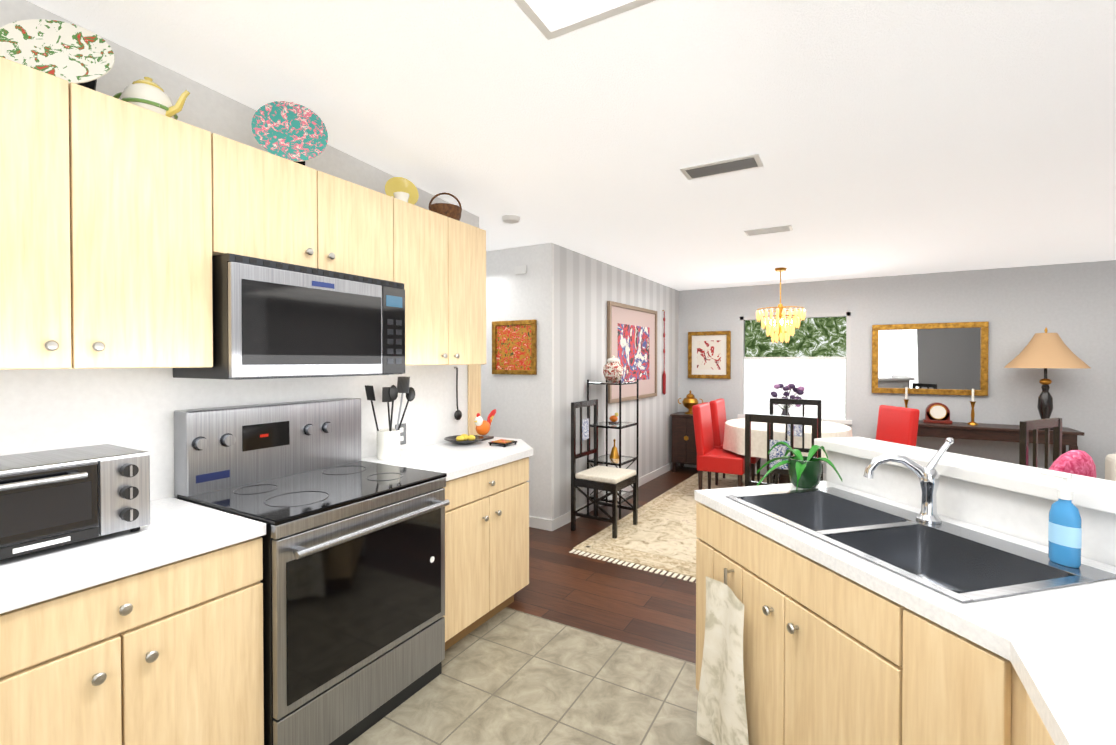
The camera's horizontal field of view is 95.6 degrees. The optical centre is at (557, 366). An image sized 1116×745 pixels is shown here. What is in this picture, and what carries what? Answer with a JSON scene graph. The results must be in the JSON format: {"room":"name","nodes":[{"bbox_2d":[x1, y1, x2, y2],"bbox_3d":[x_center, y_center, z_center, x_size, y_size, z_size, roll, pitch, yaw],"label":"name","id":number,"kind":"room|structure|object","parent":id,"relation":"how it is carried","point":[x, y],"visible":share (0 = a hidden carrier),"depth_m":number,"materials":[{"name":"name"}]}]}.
{"room":"kitchen","nodes":[
{"label":"kitchen","id":0,"kind":"room"},
{"bbox_2d":[0,0,478,500],"bbox_3d":[-2.697,-0.038,1.628,1.800,2.900,5.470,0,1,30],"label":"wall","id":1,"kind":"structure","parent":0,"point":[56,409],"depth_m":1.93,"materials":[{"name":"white paint"}]},
{"bbox_2d":[0,57,219,369],"bbox_3d":[-1.528,-0.403,1.515,0.327,0.818,0.760,0,1,30],"label":"upper cabinet","id":2,"kind":"object","parent":1,"relation":"attached to","point":[122,222],"depth_m":1.49,"materials":[{"name":"brown wood"}]},
{"bbox_2d":[0,19,114,90],"bbox_3d":[-1.496,-0.926,1.499,0.219,0.227,0.229,0,1,30],"label":"platter","id":3,"kind":"object","parent":2,"relation":"on","point":[75,54],"visible":0.79,"depth_m":1.50,"materials":[{"name":"white ceramic"}]},
{"bbox_2d":[113,77,189,119],"bbox_3d":[-1.381,-0.897,1.708,0.233,0.164,0.160,0,1,30],"label":"teapot","id":4,"kind":"object","parent":2,"relation":"on","point":[147,93],"visible":0.56,"depth_m":1.67,"materials":[{"name":"white ceramic"}]},
{"bbox_2d":[220,135,399,282],"bbox_3d":[-1.139,-0.609,2.188,0.327,0.420,0.802,0,1,30],"label":"upper cabinet","id":5,"kind":"object","parent":1,"relation":"attached to","point":[273,207],"depth_m":2.04,"materials":[{"name":"brown wood"}]},
{"bbox_2d":[173,253,404,379],"bbox_3d":[-1.100,-0.175,2.171,0.418,0.437,0.784,0,1,30],"label":"microwave","id":6,"kind":"object","parent":5,"relation":"attached to","point":[273,319],"visible":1,"depth_m":1.94,"materials":[{"name":"grey metal"}]},
{"bbox_2d":[251,101,327,165],"bbox_3d":[-1.114,-0.963,2.092,0.203,0.287,0.235,0,1,30],"label":"plate","id":7,"kind":"object","parent":5,"relation":"on","point":[294,132],"visible":0.88,"depth_m":2.10,"materials":[{"name":"multicoloured ceramic"}]},
{"bbox_2d":[395,423,405,444],"bbox_3d":[-0.908,0.393,2.922,0.008,0.120,0.080,0,1,30],"label":"electrical outlet plate","id":8,"kind":"object","parent":1,"relation":"attached to","point":[403,434],"visible":0.71,"depth_m":2.93,"materials":[{"name":"grey plastic"}]},
{"bbox_2d":[400,200,485,364],"bbox_3d":[-0.758,-0.418,2.852,0.327,0.818,0.725,0,1,30],"label":"upper cabinet","id":9,"kind":"object","parent":1,"relation":"attached to","point":[443,258],"depth_m":2.75,"materials":[{"name":"brown wood"}]},
{"bbox_2d":[385,177,418,204],"bbox_3d":[-0.832,-0.917,2.656,0.185,0.184,0.202,0,1,30],"label":"cup","id":10,"kind":"object","parent":9,"relation":"on","point":[403,189],"visible":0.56,"depth_m":2.69,"materials":[{"name":"yellow ceramic"}]},
{"bbox_2d":[429,192,461,220],"bbox_3d":[-0.661,-0.925,2.967,0.190,0.191,0.187,0,1,30],"label":"wicker basket","id":11,"kind":"object","parent":9,"relation":"on","point":[452,211],"visible":0.52,"depth_m":2.90,"materials":[{"name":"brown wicker"}]},
{"bbox_2d":[454,367,461,419],"bbox_3d":[-0.660,0.177,3.310,0.047,0.350,0.068,0,1,30],"label":"ladle","id":12,"kind":"object","parent":1,"relation":"hanging from","point":[458,414],"visible":0.9,"depth_m":3.31,"materials":[{"name":"black metal"}]},
{"bbox_2d":[468,365,480,434],"bbox_3d":[-0.577,0.341,3.491,0.015,2.100,0.128,0,1,30],"label":"door frame","id":13,"kind":"structure","parent":1,"relation":"attached to","point":[474,390],"depth_m":3.47,"materials":[{"name":"brown wood"}]},
{"bbox_2d":[481,242,553,519],"bbox_3d":[-0.859,-0.073,4.730,1.885,2.900,0.040,0,1,30],"label":"wall","id":14,"kind":"structure","parent":0,"point":[523,405],"depth_m":4.36,"materials":[{"name":"white paint"}]},
{"bbox_2d":[492,319,536,374],"bbox_3d":[-0.386,-0.165,4.414,0.460,0.470,0.030,0,1,30],"label":"floral picture","id":15,"kind":"object","parent":14,"relation":"attached to","point":[514,347],"visible":0.98,"depth_m":4.41},
{"bbox_2d":[515,265,526,274],"bbox_3d":[-0.323,-0.834,4.376,0.120,0.070,0.018,0,1,30],"label":"door chime","id":16,"kind":"object","parent":14,"relation":"attached to","point":[520,269],"visible":0.98,"depth_m":4.36,"materials":[{"name":"white plastic"}]},
{"bbox_2d":[529,516,549,530],"bbox_3d":[-0.876,1.332,4.723,1.860,0.090,0.015,0,1,30],"label":"baseboard","id":17,"kind":"structure","parent":14,"relation":"attached to","point":[535,522],"depth_m":4.30,"materials":[{"name":"white"}]},
{"bbox_2d":[349,607,713,744],"bbox_3d":[-0.593,1.459,0.190,3.300,0.060,5.050,0,1,30],"label":"floor","id":18,"kind":"structure","parent":0,"point":[508,676],"depth_m":2.16,"materials":[{"name":"beige tile"}]},
{"bbox_2d":[0,539,263,744],"bbox_3d":[-1.399,0.979,1.468,0.614,0.870,0.739,0,1,30],"label":"base cabinet","id":19,"kind":"object","parent":18,"relation":"on","point":[151,633],"depth_m":1.36,"materials":[{"name":"brown wood"}]},
{"bbox_2d":[0,497,265,614],"bbox_3d":[-1.782,0.531,0.780,0.632,0.038,2.304,0,1,30],"label":"countertop","id":20,"kind":"structure","parent":19,"relation":"on","point":[178,530],"depth_m":1.38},
{"bbox_2d":[0,444,149,559],"bbox_3d":[-1.474,0.383,1.419,0.353,0.241,0.460,0,1,30],"label":"toaster oven","id":21,"kind":"object","parent":20,"relation":"on","point":[53,498],"visible":1,"depth_m":1.40,"materials":[{"name":"grey metal"}]},
{"bbox_2d":[174,398,449,744],"bbox_3d":[-0.967,0.787,2.105,0.724,1.240,0.788,0,1,30],"label":"range","id":22,"kind":"object","parent":18,"relation":"on","point":[353,581],"visible":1,"depth_m":1.94,"materials":[{"name":"grey metal"}]},
{"bbox_2d":[443,455,531,649],"bbox_3d":[-0.626,0.964,2.809,0.614,0.870,0.758,0,1,30],"label":"base cabinet","id":23,"kind":"object","parent":18,"relation":"on","point":[487,512],"depth_m":2.62,"materials":[{"name":"brown wood"}]},
{"bbox_2d":[361,435,532,482],"bbox_3d":[-0.547,0.507,2.922,0.632,0.038,1.042,0,1,30],"label":"countertop","id":24,"kind":"structure","parent":23,"relation":"on","point":[455,460],"depth_m":2.75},
{"bbox_2d":[365,377,414,459],"bbox_3d":[-0.891,0.273,2.704,0.138,0.433,0.231,0,1,30],"label":"utensil crock","id":25,"kind":"object","parent":24,"relation":"on","point":[388,444],"visible":1,"depth_m":2.68,"materials":[{"name":"white ceramic"}]},
{"bbox_2d":[444,434,483,444],"bbox_3d":[-0.587,0.457,3.171,0.250,0.054,0.250,0,1,30],"label":"dish","id":26,"kind":"object","parent":24,"relation":"on","point":[464,439],"visible":1,"depth_m":3.15,"materials":[{"name":"black ceramic"}]},
{"bbox_2d":[474,409,495,440],"bbox_3d":[-0.484,0.387,3.369,0.090,0.189,0.239,0,1,30],"label":"rooster figurine","id":27,"kind":"object","parent":24,"relation":"on","point":[482,428],"visible":0.92,"depth_m":3.31,"materials":[{"name":"orange ceramic"}]},
{"bbox_2d":[488,439,516,446],"bbox_3d":[-0.339,0.472,3.120,0.130,0.024,0.130,0,1,30],"label":"stand","id":28,"kind":"object","parent":24,"relation":"on","point":[502,442],"visible":1,"depth_m":3.09,"materials":[{"name":"black metal"}]},
{"bbox_2d":[718,481,801,528],"bbox_3d":[0.907,0.584,1.769,0.515,0.178,0.516,0,1,30],"label":"countertop","id":29,"kind":"structure","parent":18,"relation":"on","point":[761,504],"depth_m":1.93,"materials":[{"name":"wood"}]},
{"bbox_2d":[696,585,1001,744],"bbox_3d":[0.726,0.979,1.497,0.830,0.870,0.821,0,1,30],"label":"base cabinet","id":30,"kind":"object","parent":18,"relation":"on","point":[767,673],"depth_m":1.36,"materials":[{"name":"brown wood"}]},
{"bbox_2d":[697,576,748,744],"bbox_3d":[0.569,1.066,1.755,0.218,0.620,0.180,0,1,30],"label":"towel","id":31,"kind":"object","parent":30,"relation":"hanging from","point":[723,697],"depth_m":1.75,"materials":[{"name":"fabric"}]},
{"bbox_2d":[694,477,1009,652],"bbox_3d":[0.804,0.522,1.621,0.852,0.038,1.142,0,1,30],"label":"countertop","id":32,"kind":"structure","parent":30,"relation":"on","point":[740,557],"depth_m":1.46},
{"bbox_2d":[757,441,841,490],"bbox_3d":[0.984,0.410,2.093,0.337,0.184,0.310,0,1,30],"label":"orchid plant","id":33,"kind":"object","parent":32,"relation":"on","point":[804,471],"depth_m":2.09,"materials":[{"name":"green plant"}]},
{"bbox_2d":[864,437,953,523],"bbox_3d":[1.140,0.360,1.652,0.244,0.271,0.068,0,1,30],"label":"faucet","id":34,"kind":"object","parent":32,"relation":"on","point":[928,476],"depth_m":1.62,"materials":[{"name":"silver metal"}]},
{"bbox_2d":[725,487,1115,602],"bbox_3d":[0.993,0.586,1.572,0.975,0.178,0.975,0,1,30],"label":"sink","id":35,"kind":"object","parent":32,"relation":"in","point":[812,544],"depth_m":1.50,"materials":[{"name":"black metal"}]},
{"bbox_2d":[1040,469,1081,567],"bbox_3d":[1.281,0.385,1.289,0.066,0.230,0.066,0,1,30],"label":"soap bottle","id":36,"kind":"object","parent":32,"relation":"on","point":[1065,522],"depth_m":1.27,"materials":[{"name":"blue plastic"}]},
{"bbox_2d":[730,487,1115,744],"bbox_3d":[0.521,0.532,0.402,1.285,0.044,3.749,0,1,30],"label":"countertop","id":37,"kind":"structure","parent":30,"relation":"on","point":[1066,661],"depth_m":0.88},
{"bbox_2d":[802,505,1115,620],"bbox_3d":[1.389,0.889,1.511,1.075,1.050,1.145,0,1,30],"label":"sink","id":38,"kind":"object","parent":18,"relation":"on","point":[1068,574],"depth_m":1.40,"materials":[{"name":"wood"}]},
{"bbox_2d":[790,437,1115,544],"bbox_3d":[0.763,0.357,0.356,1.235,0.040,3.914,0,1,30],"label":"half wall","id":39,"kind":"structure","parent":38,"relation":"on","point":[867,475],"depth_m":1.63,"materials":[{"name":"white paint"}]},
{"bbox_2d":[1014,673,1057,744],"bbox_3d":[0.928,0.991,0.471,0.616,0.870,0.567,0,1,30],"label":"base cabinet","id":40,"kind":"object","parent":18,"relation":"on","point":[1029,727],"depth_m":0.86,"materials":[{"name":"brown wood"}]},
{"bbox_2d":[27,0,1115,290],"bbox_3d":[0.723,-1.219,1.940,7.600,0.496,9.690,0,1,30],"label":"ceiling","id":41,"kind":"structure","parent":0,"point":[903,136],"depth_m":2.14,"materials":[{"name":"white paint"}]},
{"bbox_2d":[502,215,519,223],"bbox_3d":[-0.328,-1.022,3.524,0.130,0.034,0.130,0,1,30],"label":"smoke detector","id":42,"kind":"object","parent":41,"relation":"attached to","point":[511,219],"visible":1,"depth_m":3.49,"materials":[{"name":"white plastic"}]},
{"bbox_2d":[514,0,656,39],"bbox_3d":[-0.059,-1.121,0.966,0.680,0.079,1.280,0,1,30],"label":"ceiling light panel","id":43,"kind":"object","parent":41,"relation":"attached to","point":[553,14],"visible":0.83,"depth_m":1.56,"materials":[{"name":"white plastic"}]},
{"bbox_2d":[680,153,763,179],"bbox_3d":[0.851,-1.035,2.636,0.390,0.009,0.180,0,1,30],"label":"ceiling vent","id":44,"kind":"object","parent":41,"relation":"in","point":[742,163],"visible":1,"depth_m":2.62,"materials":[{"name":"white metal"}]},
{"bbox_2d":[744,225,792,235],"bbox_3d":[1.584,-1.020,3.807,0.330,0.014,0.160,0,1,30],"label":"ceiling vent","id":45,"kind":"object","parent":41,"relation":"in","point":[770,230],"visible":0.96,"depth_m":3.78,"materials":[{"name":"white metal"}]},
{"bbox_2d":[756,267,805,342],"bbox_3d":[2.327,-0.633,5.287,0.479,0.779,0.480,0,1,30],"label":"chandelier","id":46,"kind":"object","parent":41,"relation":"hanging from","point":[781,330],"visible":1,"depth_m":5.22,"materials":[{"name":"yellow glass"}]},
{"bbox_2d":[554,244,678,518],"bbox_3d":[0.014,-0.088,6.090,2.040,2.900,3.190,0,1,30],"label":"wall","id":47,"kind":"structure","parent":0,"point":[586,288],"depth_m":4.93,"materials":[{"name":"white paint"}]},
{"bbox_2d":[550,462,679,530],"bbox_3d":[0.791,1.323,5.555,0.164,0.090,3.120,0,1,30],"label":"baseboard","id":48,"kind":"structure","parent":47,"relation":"attached to","point":[550,525],"depth_m":4.84,"materials":[{"name":"white"}]},
{"bbox_2d":[607,301,656,403],"bbox_3d":[0.850,-0.148,5.611,0.095,1.030,1.270,0,1,30],"label":"framed picture","id":49,"kind":"object","parent":47,"relation":"attached to","point":[632,339],"visible":0.83,"depth_m":5.57,"materials":[{"name":"brown"}]},
{"bbox_2d":[662,310,665,394],"bbox_3d":[1.335,-0.174,6.356,0.046,1.066,0.042,0,1,30],"label":"tassel","id":50,"kind":"object","parent":47,"relation":"hanging from","point":[664,383],"visible":1,"depth_m":6.35,"materials":[{"name":"red fabric"}]},
{"bbox_2d":[507,466,778,663],"bbox_3d":[0.785,1.437,2.079,7.600,0.060,9.700,0,1,30],"label":"floor","id":51,"kind":"structure","parent":0,"point":[652,611],"depth_m":3.12,"materials":[{"name":"brown wood"}]},
{"bbox_2d":[571,399,637,538],"bbox_3d":[0.400,0.842,4.318,0.440,1.080,0.449,0,1,30],"label":"chair","id":52,"kind":"object","parent":51,"relation":"on","point":[611,480],"visible":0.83,"depth_m":4.25,"materials":[{"name":"black paint"}]},
{"bbox_2d":[587,379,638,519],"bbox_3d":[0.521,0.749,4.774,0.362,1.255,0.410,0,1,30],"label":"etagere shelf","id":53,"kind":"object","parent":51,"relation":"on","point":[619,462],"visible":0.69,"depth_m":4.70,"materials":[{"name":"black metal"}]},
{"bbox_2d":[603,355,622,381],"bbox_3d":[0.521,0.019,4.766,0.195,0.249,0.195,0,1,30],"label":"ginger jar","id":54,"kind":"object","parent":53,"relation":"on","point":[613,370],"visible":1,"depth_m":4.70,"materials":[{"name":"white ceramic"}]},
{"bbox_2d":[608,412,618,423],"bbox_3d":[0.530,0.486,4.778,0.091,0.105,0.064,0,1,30],"label":"figurine","id":55,"kind":"object","parent":53,"relation":"on","point":[613,419],"visible":1,"depth_m":4.76,"materials":[{"name":"orange ceramic"}]},
{"bbox_2d":[609,439,618,458],"bbox_3d":[0.537,0.779,4.800,0.100,0.180,0.100,0,1,30],"label":"brass bell","id":56,"kind":"object","parent":53,"relation":"on","point":[614,453],"visible":1,"depth_m":4.77,"materials":[{"name":"gold metal"}]},
{"bbox_2d":[569,471,778,582],"bbox_3d":[1.980,1.373,4.534,2.534,0.012,3.450,0,1,30],"label":"rug","id":57,"kind":"object","parent":51,"relation":"on","point":[660,535],"visible":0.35,"depth_m":4.08,"materials":[{"name":"fabric"}]},
{"bbox_2d":[692,402,744,489],"bbox_3d":[1.711,0.884,5.290,0.510,0.974,0.460,0,1,30],"label":"chair","id":58,"kind":"object","parent":57,"relation":"on","point":[710,458],"visible":0.77,"depth_m":5.18,"materials":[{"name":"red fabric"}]},
{"bbox_2d":[709,399,760,484],"bbox_3d":[2.053,0.878,5.843,0.510,0.974,0.460,0,1,30],"label":"chair","id":59,"kind":"object","parent":57,"relation":"on","point":[718,413],"visible":0.38,"depth_m":5.75,"materials":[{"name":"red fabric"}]},
{"bbox_2d":[745,413,817,485],"bbox_3d":[1.532,0.852,3.397,0.430,1.080,0.420,0,1,35],"label":"chair","id":60,"kind":"object","parent":57,"relation":"on","point":[780,449],"visible":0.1,"depth_m":3.25,"materials":[{"name":"black paint"}]},
{"bbox_2d":[723,418,852,483],"bbox_3d":[2.384,0.988,5.308,1.259,0.765,1.334,0,1,30],"label":"dining table","id":61,"kind":"object","parent":57,"relation":"on","point":[734,436],"visible":0.44,"depth_m":4.96,"materials":[{"name":"white fabric"}]},
{"bbox_2d":[771,383,804,415],"bbox_3d":[2.429,0.393,5.368,0.340,0.422,0.323,0,1,30],"label":"flower vase","id":62,"kind":"object","parent":61,"relation":"on","point":[799,390],"visible":0.6,"depth_m":5.36,"materials":[{"name":"black"}]},
{"bbox_2d":[769,398,822,483],"bbox_3d":[2.264,0.836,4.798,0.430,1.080,0.420,0,1,30],"label":"chair","id":63,"kind":"object","parent":57,"relation":"on","point":[799,430],"visible":0.25,"depth_m":4.62,"materials":[{"name":"black paint"}]},
{"bbox_2d":[876,405,919,445],"bbox_3d":[3.176,0.887,5.017,0.510,0.974,0.460,0,1,-5],"label":"chair","id":64,"kind":"object","parent":57,"relation":"on","point":[896,424],"visible":0.21,"depth_m":4.96,"materials":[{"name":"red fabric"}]},
{"bbox_2d":[670,412,696,471],"bbox_3d":[1.726,0.986,6.579,0.420,0.740,0.424,0,1,30],"label":"cabinet","id":65,"kind":"object","parent":51,"relation":"on","point":[684,451],"visible":0.58,"depth_m":6.42,"materials":[{"name":"brown wood"}]},
{"bbox_2d":[678,390,702,413],"bbox_3d":[1.720,0.462,6.573,0.330,0.306,0.210,0,1,30],"label":"brass urn","id":66,"kind":"object","parent":65,"relation":"on","point":[690,400],"visible":0.85,"depth_m":6.52,"materials":[{"name":"gold metal"}]},
{"bbox_2d":[917,420,1084,453],"bbox_3d":[4.215,0.982,5.140,1.520,0.780,0.400,0,1,30],"label":"console table","id":67,"kind":"object","parent":51,"relation":"on","point":[989,432],"visible":0.48,"depth_m":4.96,"materials":[{"name":"brown wood"}]},
{"bbox_2d":[903,387,908,407],"bbox_3d":[3.740,0.406,5.431,0.090,0.364,0.088,0,1,30],"label":"candlestick","id":68,"kind":"object","parent":67,"relation":"on","point":[906,399],"visible":0.42,"depth_m":5.42,"materials":[{"name":"white wax"}]},
{"bbox_2d":[923,402,952,423],"bbox_3d":[3.974,0.484,5.297,0.240,0.210,0.100,0,1,30],"label":"mantel clock","id":69,"kind":"object","parent":67,"relation":"on","point":[936,412],"visible":1,"depth_m":5.26,"materials":[{"name":"red wood"}]},
{"bbox_2d":[967,389,977,424],"bbox_3d":[4.226,0.409,5.151,0.090,0.364,0.088,0,1,30],"label":"candlestick","id":70,"kind":"object","parent":67,"relation":"on","point":[972,402],"visible":1,"depth_m":5.14,"materials":[{"name":"gold metal"}]},
{"bbox_2d":[1004,327,1090,429],"bbox_3d":[4.621,0.110,4.793,0.600,0.970,0.600,0,1,30],"label":"table lamp","id":71,"kind":"object","parent":67,"relation":"on","point":[1045,350],"visible":0.81,"depth_m":4.71,"materials":[{"name":"beige fabric"}]},
{"bbox_2d":[1019,418,1061,469],"bbox_3d":[2.959,0.859,2.839,0.430,1.080,0.420,0,1,-25],"label":"chair","id":72,"kind":"object","parent":51,"relation":"on","point":[1036,425],"visible":0.21,"depth_m":2.98,"materials":[{"name":"black paint"}]},
{"bbox_2d":[1105,454,1115,480],"bbox_3d":[4.839,0.934,3.199,1.400,0.920,1.900,0,1,30],"label":"sofa","id":73,"kind":"object","parent":51,"relation":"on","point":[1110,466],"visible":0.33,"depth_m":4.24,"materials":[{"name":"white fabric"}]},
{"bbox_2d":[1049,450,1096,477],"bbox_3d":[2.929,0.686,2.901,0.286,0.425,0.367,0,1,30],"label":"pillow","id":74,"kind":"object","parent":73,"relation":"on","point":[1078,462],"visible":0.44,"depth_m":2.81,"materials":[{"name":"pink fabric"}]},
{"bbox_2d":[678,260,1115,478],"bbox_3d":[3.936,-0.083,5.624,5.700,2.900,0.120,0,1,30],"label":"wall","id":75,"kind":"structure","parent":0,"point":[1073,305],"depth_m":5.25,"materials":[{"name":"grey paint"}]},
{"bbox_2d":[688,331,730,378],"bbox_3d":[1.986,-0.150,6.657,0.550,0.620,0.035,0,1,30],"label":"picture","id":76,"kind":"object","parent":75,"relation":"attached to","point":[709,354],"visible":0.98,"depth_m":6.65,"materials":[{"name":"white paper"}]},
{"bbox_2d":[684,464,825,480],"bbox_3d":[3.961,1.323,5.547,5.365,0.090,0.013,0,1,30],"label":"baseboard","id":77,"kind":"structure","parent":75,"relation":"attached to","point":[763,471],"depth_m":6.35,"materials":[{"name":"white"}]},
{"bbox_2d":[737,312,851,424],"bbox_3d":[2.879,0.018,6.205,1.270,1.305,0.132,0,1,30],"label":"window","id":78,"kind":"structure","parent":75,"relation":"in","point":[822,334],"depth_m":6.13,"materials":[{"name":"white"}]},
{"bbox_2d":[744,357,845,418],"bbox_3d":[2.885,0.252,6.218,1.136,0.737,0.020,0,1,30],"label":"window shade","id":79,"kind":"object","parent":78,"relation":"attached to","point":[794,369],"visible":0.92,"depth_m":6.19,"materials":[{"name":"white fabric"}]},
{"bbox_2d":[872,321,988,395],"bbox_3d":[4.006,-0.082,5.487,1.020,0.770,0.045,0,1,30],"label":"gilt mirror","id":80,"kind":"object","parent":75,"relation":"attached to","point":[938,358],"visible":0.96,"depth_m":5.47,"materials":[{"name":"gold gilt wood"},{"name":"mirror glass"}]}
]}

